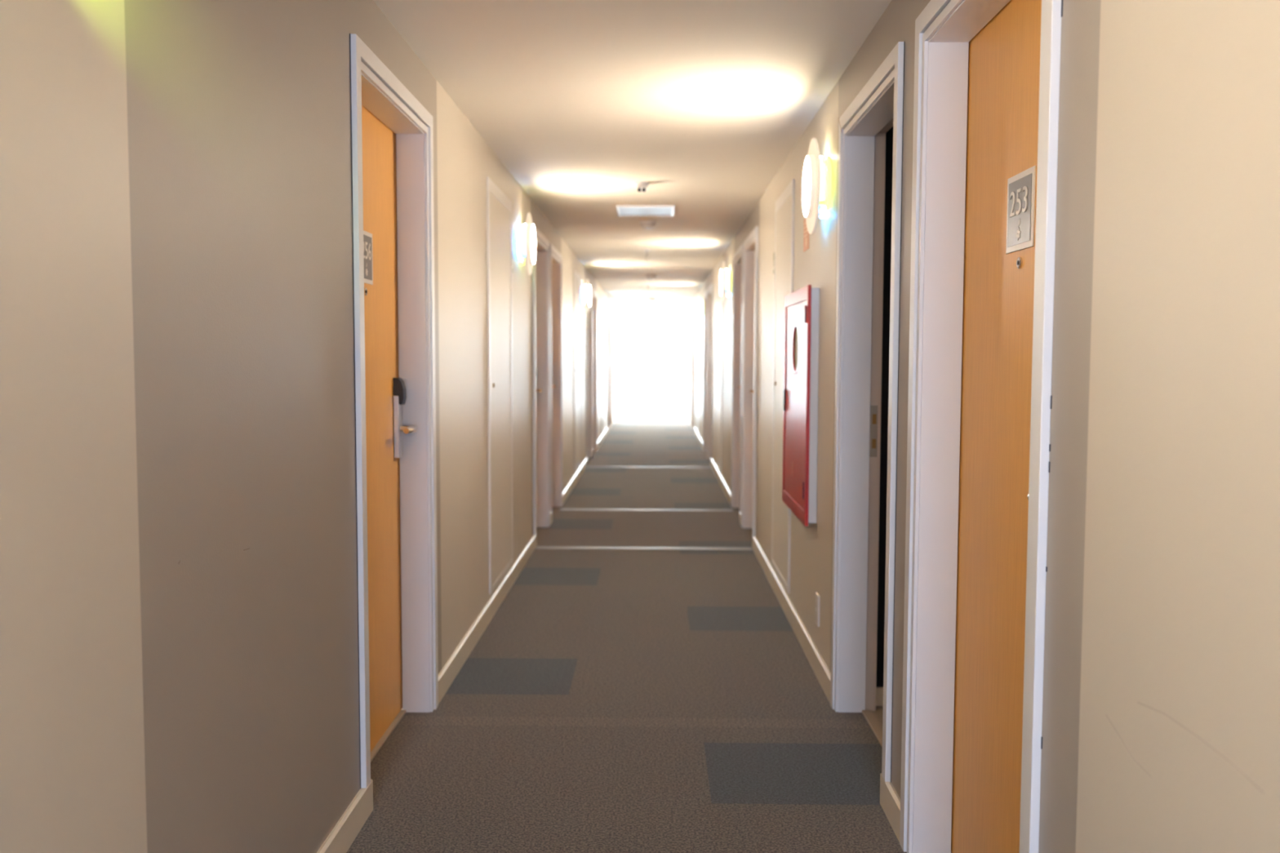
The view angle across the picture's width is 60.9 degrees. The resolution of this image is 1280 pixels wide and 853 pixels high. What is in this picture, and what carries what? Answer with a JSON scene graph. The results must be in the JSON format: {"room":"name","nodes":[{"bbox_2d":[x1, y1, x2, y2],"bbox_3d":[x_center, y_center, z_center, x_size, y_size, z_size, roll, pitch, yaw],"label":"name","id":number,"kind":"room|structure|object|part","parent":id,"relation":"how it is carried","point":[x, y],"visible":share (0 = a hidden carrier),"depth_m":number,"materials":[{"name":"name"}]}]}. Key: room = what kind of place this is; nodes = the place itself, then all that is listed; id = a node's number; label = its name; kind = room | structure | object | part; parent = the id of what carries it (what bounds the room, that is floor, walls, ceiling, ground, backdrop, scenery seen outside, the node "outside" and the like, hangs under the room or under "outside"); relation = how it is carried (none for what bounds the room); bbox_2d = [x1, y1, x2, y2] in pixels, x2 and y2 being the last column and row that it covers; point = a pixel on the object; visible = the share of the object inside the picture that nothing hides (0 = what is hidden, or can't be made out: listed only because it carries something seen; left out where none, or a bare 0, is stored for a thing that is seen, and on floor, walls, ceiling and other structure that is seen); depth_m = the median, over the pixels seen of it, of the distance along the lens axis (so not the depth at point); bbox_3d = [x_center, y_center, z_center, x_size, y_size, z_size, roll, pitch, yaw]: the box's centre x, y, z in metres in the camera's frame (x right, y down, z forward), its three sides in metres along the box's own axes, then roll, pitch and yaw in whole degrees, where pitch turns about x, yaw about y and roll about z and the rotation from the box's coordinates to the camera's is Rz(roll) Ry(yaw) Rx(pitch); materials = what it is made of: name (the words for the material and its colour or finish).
{"room":"hotel corridor","nodes":[
{"label":"hotel corridor","id":0,"kind":"room"},
{"bbox_2d":[0,0,617,852],"bbox_3d":[-0.722,-0.484,9.500,0.135,2.240,25.920,0,4,1],"label":"wall","id":1,"kind":"structure","parent":0,"point":[179,633],"depth_m":1.88,"materials":[{"name":"beige paint"}]},
{"bbox_2d":[349,33,438,789],"bbox_3d":[-0.802,-0.004,3.352,0.151,2.082,0.974,0,4,1],"label":"door","id":2,"kind":"structure","parent":1,"relation":"in","point":[392,132],"depth_m":3.65,"materials":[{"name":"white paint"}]},
{"bbox_3d":[-0.788,0.010,3.664,0.060,0.024,0.123,0,4,1],"label":"lever","id":3,"kind":"part","parent":2,"relation":"part of","materials":[{"name":"silver metal"}]},
{"bbox_2d":[316,412,617,852],"bbox_3d":[-0.651,0.589,9.569,0.014,0.090,25.800,0,4,1],"label":"baseboard","id":4,"kind":"structure","parent":1,"relation":"attached to","point":[342,836],"depth_m":4.29,"materials":[{"name":"beige paint"}]},
{"bbox_2d":[486,177,513,594],"bbox_3d":[-0.706,-0.207,5.539,0.011,1.973,0.820,0,4,1],"label":"service door","id":5,"kind":"structure","parent":1,"relation":"in","point":[499,206],"depth_m":5.48,"materials":[{"name":"paint"}]},
{"bbox_2d":[517,213,535,275],"bbox_3d":[-0.657,-1.059,6.315,0.078,0.360,0.360,0,4,1],"label":"wall lamp","id":6,"kind":"object","parent":1,"relation":"attached to","point":[526,236],"visible":1,"depth_m":6.26,"materials":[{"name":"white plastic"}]},
{"bbox_3d":[-0.666,-0.989,6.319,0.042,0.036,0.036,0,4,1],"label":"stem","id":7,"kind":"part","parent":6,"relation":"part of","materials":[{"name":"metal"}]},
{"bbox_2d":[531,224,535,263],"bbox_3d":[-0.623,-1.059,6.314,0.008,0.226,0.226,0,4,1],"label":"diffuser","id":8,"kind":"object","parent":6,"relation":"attached to","point":[533,234],"depth_m":6.32,"materials":[{"name":"white"}]},
{"bbox_2d":[532,226,550,534],"bbox_3d":[-0.743,-0.273,7.489,0.151,2.082,0.960,0,4,1],"label":"door","id":9,"kind":"structure","parent":1,"relation":"in","point":[540,270],"depth_m":7.88,"materials":[{"name":"white paint"}]},
{"bbox_3d":[-0.729,-0.258,7.795,0.060,0.024,0.123,0,4,1],"label":"lever","id":10,"kind":"part","parent":9,"relation":"part of","materials":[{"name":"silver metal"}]},
{"bbox_2d":[549,243,562,511],"bbox_3d":[-0.728,-0.343,8.567,0.151,2.082,0.960,0,4,1],"label":"door","id":11,"kind":"structure","parent":1,"relation":"in","point":[555,257],"depth_m":8.95,"materials":[{"name":"white paint"}]},
{"bbox_2d":[573,269,580,472],"bbox_3d":[-0.628,-0.558,10.947,0.011,1.973,0.820,0,4,1],"label":"service door","id":12,"kind":"structure","parent":1,"relation":"in","point":[576,276],"depth_m":10.86,"materials":[{"name":"paint"}]},
{"bbox_2d":[582,279,590,312],"bbox_3d":[-0.580,-1.410,11.723,0.078,0.360,0.360,0,4,1],"label":"wall lamp","id":13,"kind":"object","parent":1,"relation":"attached to","point":[586,290],"visible":1,"depth_m":11.66,"materials":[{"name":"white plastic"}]},
{"bbox_2d":[586,282,592,457],"bbox_3d":[-0.665,-0.624,12.898,0.151,2.082,0.960,0,4,1],"label":"door","id":14,"kind":"structure","parent":1,"relation":"in","point":[588,315],"depth_m":13.29,"materials":[{"name":"white paint"}]},
{"bbox_2d":[592,288,597,450],"bbox_3d":[-0.650,-0.694,13.975,0.151,2.082,0.960,0,4,1],"label":"door","id":15,"kind":"structure","parent":1,"relation":"in","point":[594,293],"depth_m":14.37,"materials":[{"name":"white paint"}]},
{"bbox_2d":[601,298,604,433],"bbox_3d":[-0.551,-0.909,16.355,0.011,1.973,0.820,0,4,1],"label":"service door","id":16,"kind":"structure","parent":1,"relation":"in","point":[602,300],"depth_m":16.25,"materials":[{"name":"paint"}]},
{"bbox_2d":[607,305,610,428],"bbox_3d":[-0.588,-0.975,18.306,0.151,2.082,0.960,0,4,1],"label":"door","id":17,"kind":"structure","parent":1,"relation":"in","point":[608,326],"depth_m":18.70,"materials":[{"name":"white paint"}]},
{"bbox_2d":[610,307,613,424],"bbox_3d":[-0.572,-1.045,19.383,0.151,2.082,0.960,0,4,1],"label":"door","id":18,"kind":"structure","parent":1,"relation":"in","point":[611,309],"depth_m":19.75,"materials":[{"name":"white paint"}]},
{"bbox_2d":[617,307,687,417],"bbox_3d":[0.250,-1.317,22.355,1.440,2.246,0.110,0,4,1],"label":"window","id":19,"kind":"structure","parent":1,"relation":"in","point":[642,391],"depth_m":22.42,"materials":[{"name":"white glass"}]},
{"bbox_3d":[0.249,-0.730,22.424,1.350,0.940,0.006,0,4,1],"label":"pane","id":20,"kind":"part","parent":19,"relation":"part of","materials":[{"name":"clear glass"}]},
{"bbox_2d":[346,416,906,852],"bbox_3d":[0.972,0.664,9.550,3.520,0.051,26.200,0,4,1],"label":"floor","id":21,"kind":"structure","parent":0,"point":[612,700],"depth_m":3.81,"materials":[{"name":"carpet"}]},
{"bbox_2d":[536,546,752,550],"bbox_3d":[0.027,0.794,7.107,1.408,0.004,0.084,0,4,1],"label":"bar","id":22,"kind":"object","parent":21,"relation":"on","point":[537,547],"visible":1,"depth_m":7.09,"materials":[{"name":"metal"}]},
{"bbox_2d":[560,508,733,511],"bbox_3d":[0.052,0.679,8.873,1.408,0.004,0.084,0,4,1],"label":"bar","id":23,"kind":"object","parent":21,"relation":"on","point":[614,509],"visible":1,"depth_m":8.86,"materials":[{"name":"metal"}]},
{"bbox_2d":[586,466,711,467],"bbox_3d":[0.101,0.458,12.285,1.408,0.004,0.084,0,4,1],"label":"bar","id":24,"kind":"object","parent":21,"relation":"on","point":[587,466],"visible":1,"depth_m":12.25,"materials":[{"name":"metal"}]},
{"bbox_2d":[373,0,891,307],"bbox_3d":[0.068,-1.644,9.343,1.710,0.100,26.060,0,4,1],"label":"ceiling","id":25,"kind":"structure","parent":0,"point":[702,102],"depth_m":4.17,"materials":[{"name":"paint"}]},
{"bbox_2d":[634,181,649,191],"bbox_3d":[0.011,-1.362,6.195,0.090,0.056,0.090,0,4,1],"label":"sensor","id":26,"kind":"object","parent":25,"relation":"attached to","point":[642,186],"visible":1,"depth_m":6.17,"materials":[{"name":"white plastic"}]},
{"bbox_2d":[616,204,674,216],"bbox_3d":[0.039,-1.459,7.361,0.380,0.012,0.470,0,4,1],"label":"ceiling light","id":27,"kind":"object","parent":25,"relation":"attached to","point":[623,210],"visible":1,"depth_m":7.31,"materials":[{"name":"white plastic"}]},
{"bbox_3d":[0.039,-1.461,7.361,0.356,0.009,0.446,0,4,1],"label":"panel","id":28,"kind":"part","parent":27,"relation":"part of","materials":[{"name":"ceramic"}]},
{"bbox_2d":[644,248,649,260],"bbox_3d":[0.064,-1.595,10.118,0.056,0.099,0.056,0,4,1],"label":"sprinkler","id":29,"kind":"object","parent":25,"relation":"attached to","point":[646,250],"visible":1,"depth_m":10.11,"materials":[{"name":"white metal"}]},
{"bbox_2d":[639,220,656,229],"bbox_3d":[0.059,-1.481,8.001,0.124,0.052,0.124,0,4,1],"label":"smoke detector","id":30,"kind":"object","parent":25,"relation":"attached to","point":[647,224],"visible":1,"depth_m":7.96,"materials":[{"name":"white plastic"}]},
{"bbox_2d":[645,275,656,279],"bbox_3d":[0.135,-1.829,13.359,0.124,0.052,0.124,0,4,1],"label":"smoke detector","id":31,"kind":"object","parent":25,"relation":"attached to","point":[648,277],"visible":1,"depth_m":13.32,"materials":[{"name":"white plastic"}]},
{"bbox_2d":[875,126,893,687],"bbox_3d":[1.748,-0.111,3.866,1.814,2.240,0.060,0,4,1],"label":"door","id":32,"kind":"structure","parent":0,"point":[889,134],"depth_m":3.85,"materials":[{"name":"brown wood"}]},
{"bbox_2d":[875,686,883,706],"bbox_3d":[1.745,0.974,3.900,1.813,0.066,0.014,0,4,1],"label":"baseboard","id":33,"kind":"structure","parent":32,"relation":"attached to","point":[879,691],"depth_m":3.90,"materials":[{"name":"beige paint"}]},
{"bbox_2d":[686,0,1279,852],"bbox_3d":[0.853,-0.478,9.478,0.135,2.240,25.920,0,4,1],"label":"wall","id":34,"kind":"structure","parent":0,"point":[1161,726],"depth_m":1.45,"materials":[{"name":"beige paint"}]},
{"bbox_2d":[689,307,693,425],"bbox_3d":[0.986,-1.039,19.361,0.151,2.082,0.960,0,4,1],"label":"door","id":35,"kind":"structure","parent":34,"relation":"in","point":[691,310],"depth_m":19.76,"materials":[{"name":"white paint"}]},
{"bbox_2d":[692,305,695,428],"bbox_3d":[0.971,-0.969,18.284,0.151,2.082,0.960,0,4,1],"label":"door","id":36,"kind":"structure","parent":34,"relation":"in","point":[694,307],"depth_m":18.66,"materials":[{"name":"white paint"}]},
{"bbox_2d":[697,298,700,433],"bbox_3d":[0.879,-0.906,16.365,0.011,1.973,0.760,0,4,1],"label":"service door","id":37,"kind":"structure","parent":34,"relation":"in","point":[698,322],"depth_m":16.32,"materials":[{"name":"paint"}]},
{"bbox_3d":[0.881,-0.891,16.366,0.006,1.879,0.689,0,4,1],"label":"door panel","id":38,"kind":"part","parent":37,"relation":"part of","materials":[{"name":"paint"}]},
{"bbox_2d":[697,295,703,321],"bbox_3d":[0.828,-1.616,14.956,0.078,0.360,0.360,0,4,1],"label":"wall lamp","id":39,"kind":"object","parent":34,"relation":"attached to","point":[701,313],"visible":1,"depth_m":14.88,"materials":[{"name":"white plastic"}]},
{"bbox_2d":[702,288,707,450],"bbox_3d":[0.909,-0.688,13.953,0.151,2.082,0.960,0,4,1],"label":"door","id":40,"kind":"structure","parent":34,"relation":"in","point":[705,294],"depth_m":14.35,"materials":[{"name":"white paint"}]},
{"bbox_2d":[706,283,713,458],"bbox_3d":[0.893,-0.618,12.876,0.151,2.082,0.960,0,4,1],"label":"door","id":41,"kind":"structure","parent":34,"relation":"in","point":[710,290],"depth_m":13.26,"materials":[{"name":"white paint"}]},
{"bbox_2d":[716,272,723,472],"bbox_3d":[0.801,-0.554,10.957,0.011,1.973,0.760,0,4,1],"label":"service door","id":42,"kind":"structure","parent":34,"relation":"in","point":[720,304],"depth_m":10.93,"materials":[{"name":"paint"}]},
{"bbox_2d":[720,262,730,302],"bbox_3d":[0.750,-1.265,9.548,0.078,0.360,0.360,0,4,1],"label":"wall lamp","id":43,"kind":"object","parent":34,"relation":"attached to","point":[725,278],"visible":1,"depth_m":9.49,"materials":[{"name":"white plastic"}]},
{"bbox_2d":[720,269,721,293],"bbox_3d":[0.715,-1.265,9.549,0.008,0.226,0.226,0,4,1],"label":"diffuser","id":44,"kind":"object","parent":43,"relation":"attached to","point":[721,269],"depth_m":9.53,"materials":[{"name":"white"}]},
{"bbox_2d":[730,244,743,512],"bbox_3d":[0.831,-0.337,8.545,0.151,2.082,0.960,0,4,1],"label":"door","id":45,"kind":"structure","parent":34,"relation":"in","point":[738,257],"depth_m":8.94,"materials":[{"name":"white paint"}]},
{"bbox_2d":[741,226,758,536],"bbox_3d":[0.816,-0.267,7.468,0.151,2.082,0.960,0,4,1],"label":"door","id":46,"kind":"structure","parent":34,"relation":"in","point":[749,282],"depth_m":7.85,"materials":[{"name":"white paint"}]},
{"bbox_2d":[773,252,774,274],"bbox_3d":[0.735,-0.897,5.965,0.005,0.116,0.060,0,4,1],"label":"wall sign","id":47,"kind":"object","parent":34,"relation":"attached to","point":[774,252],"visible":0.81,"depth_m":5.96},
{"bbox_2d":[771,178,795,593],"bbox_3d":[0.724,-0.203,5.549,0.011,1.973,0.760,0,4,1],"label":"service door","id":48,"kind":"structure","parent":34,"relation":"in","point":[784,204],"depth_m":5.59,"materials":[{"name":"paint"}]},
{"bbox_2d":[686,412,900,841],"bbox_3d":[0.775,0.594,9.549,0.014,0.090,25.800,0,4,1],"label":"baseboard","id":49,"kind":"structure","parent":34,"relation":"attached to","point":[890,801],"depth_m":4.64,"materials":[{"name":"beige paint"}]},
{"bbox_2d":[782,284,819,526],"bbox_3d":[0.691,-0.105,4.736,0.053,0.966,0.785,0,4,1],"label":"cabinet","id":50,"kind":"object","parent":34,"relation":"attached to","point":[802,306],"visible":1,"depth_m":4.51,"materials":[{"name":"red metal"}]},
{"bbox_2d":[791,462,794,476],"bbox_3d":[0.672,0.188,4.786,0.001,0.062,0.080,0,4,1],"label":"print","id":51,"kind":"object","parent":50,"relation":"attached to","point":[793,463],"depth_m":4.78},
{"bbox_3d":[0.679,-0.105,4.736,0.009,0.852,0.711,0,4,1],"label":"cabinet door","id":52,"kind":"part","parent":50,"relation":"part of","materials":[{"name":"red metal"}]},
{"bbox_2d":[803,218,808,252],"bbox_3d":[0.717,-0.831,4.694,0.004,0.140,0.160,0,4,1],"label":"sign","id":53,"kind":"object","parent":34,"relation":"attached to","point":[806,234],"visible":0.81,"depth_m":4.71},
{"bbox_2d":[802,137,831,234],"bbox_3d":[0.672,-0.913,4.140,0.078,0.360,0.360,0,4,1],"label":"wall lamp","id":54,"kind":"object","parent":34,"relation":"attached to","point":[817,176],"visible":1,"depth_m":4.08,"materials":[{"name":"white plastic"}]},
{"bbox_2d":[802,155,810,216],"bbox_3d":[0.638,-0.914,4.141,0.008,0.226,0.226,0,4,1],"label":"diffuser","id":55,"kind":"object","parent":54,"relation":"attached to","point":[806,171],"depth_m":4.13,"materials":[{"name":"white glass"}]},
{"bbox_3d":[0.681,-0.844,4.145,0.042,0.036,0.036,0,4,1],"label":"stem","id":56,"kind":"part","parent":54,"relation":"part of","materials":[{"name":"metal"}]},
{"bbox_2d":[814,591,819,626],"bbox_3d":[0.704,0.726,4.316,0.009,0.124,0.076,0,4,1],"label":"wall outlet","id":57,"kind":"object","parent":34,"relation":"attached to","point":[817,596],"visible":1,"depth_m":4.29,"materials":[{"name":"white plastic"}]},
{"bbox_2d":[830,41,904,782],"bbox_3d":[1.184,-0.002,3.380,1.007,2.086,0.937,0,4,1],"label":"door","id":58,"kind":"structure","parent":34,"relation":"in","point":[878,107],"depth_m":3.76,"materials":[{"name":"white paint"}]},
{"bbox_3d":[0.814,0.017,3.791,0.025,0.180,0.003,0,4,1],"label":"strike plate","id":59,"kind":"part","parent":58,"relation":"part of","materials":[{"name":"metal"}]},
{"bbox_2d":[899,0,1062,852],"bbox_3d":[0.741,0.071,2.265,0.151,2.082,0.948,0,4,1],"label":"door","id":60,"kind":"structure","parent":34,"relation":"in","point":[986,96],"depth_m":2.51,"materials":[{"name":"white paint"}]}
]}

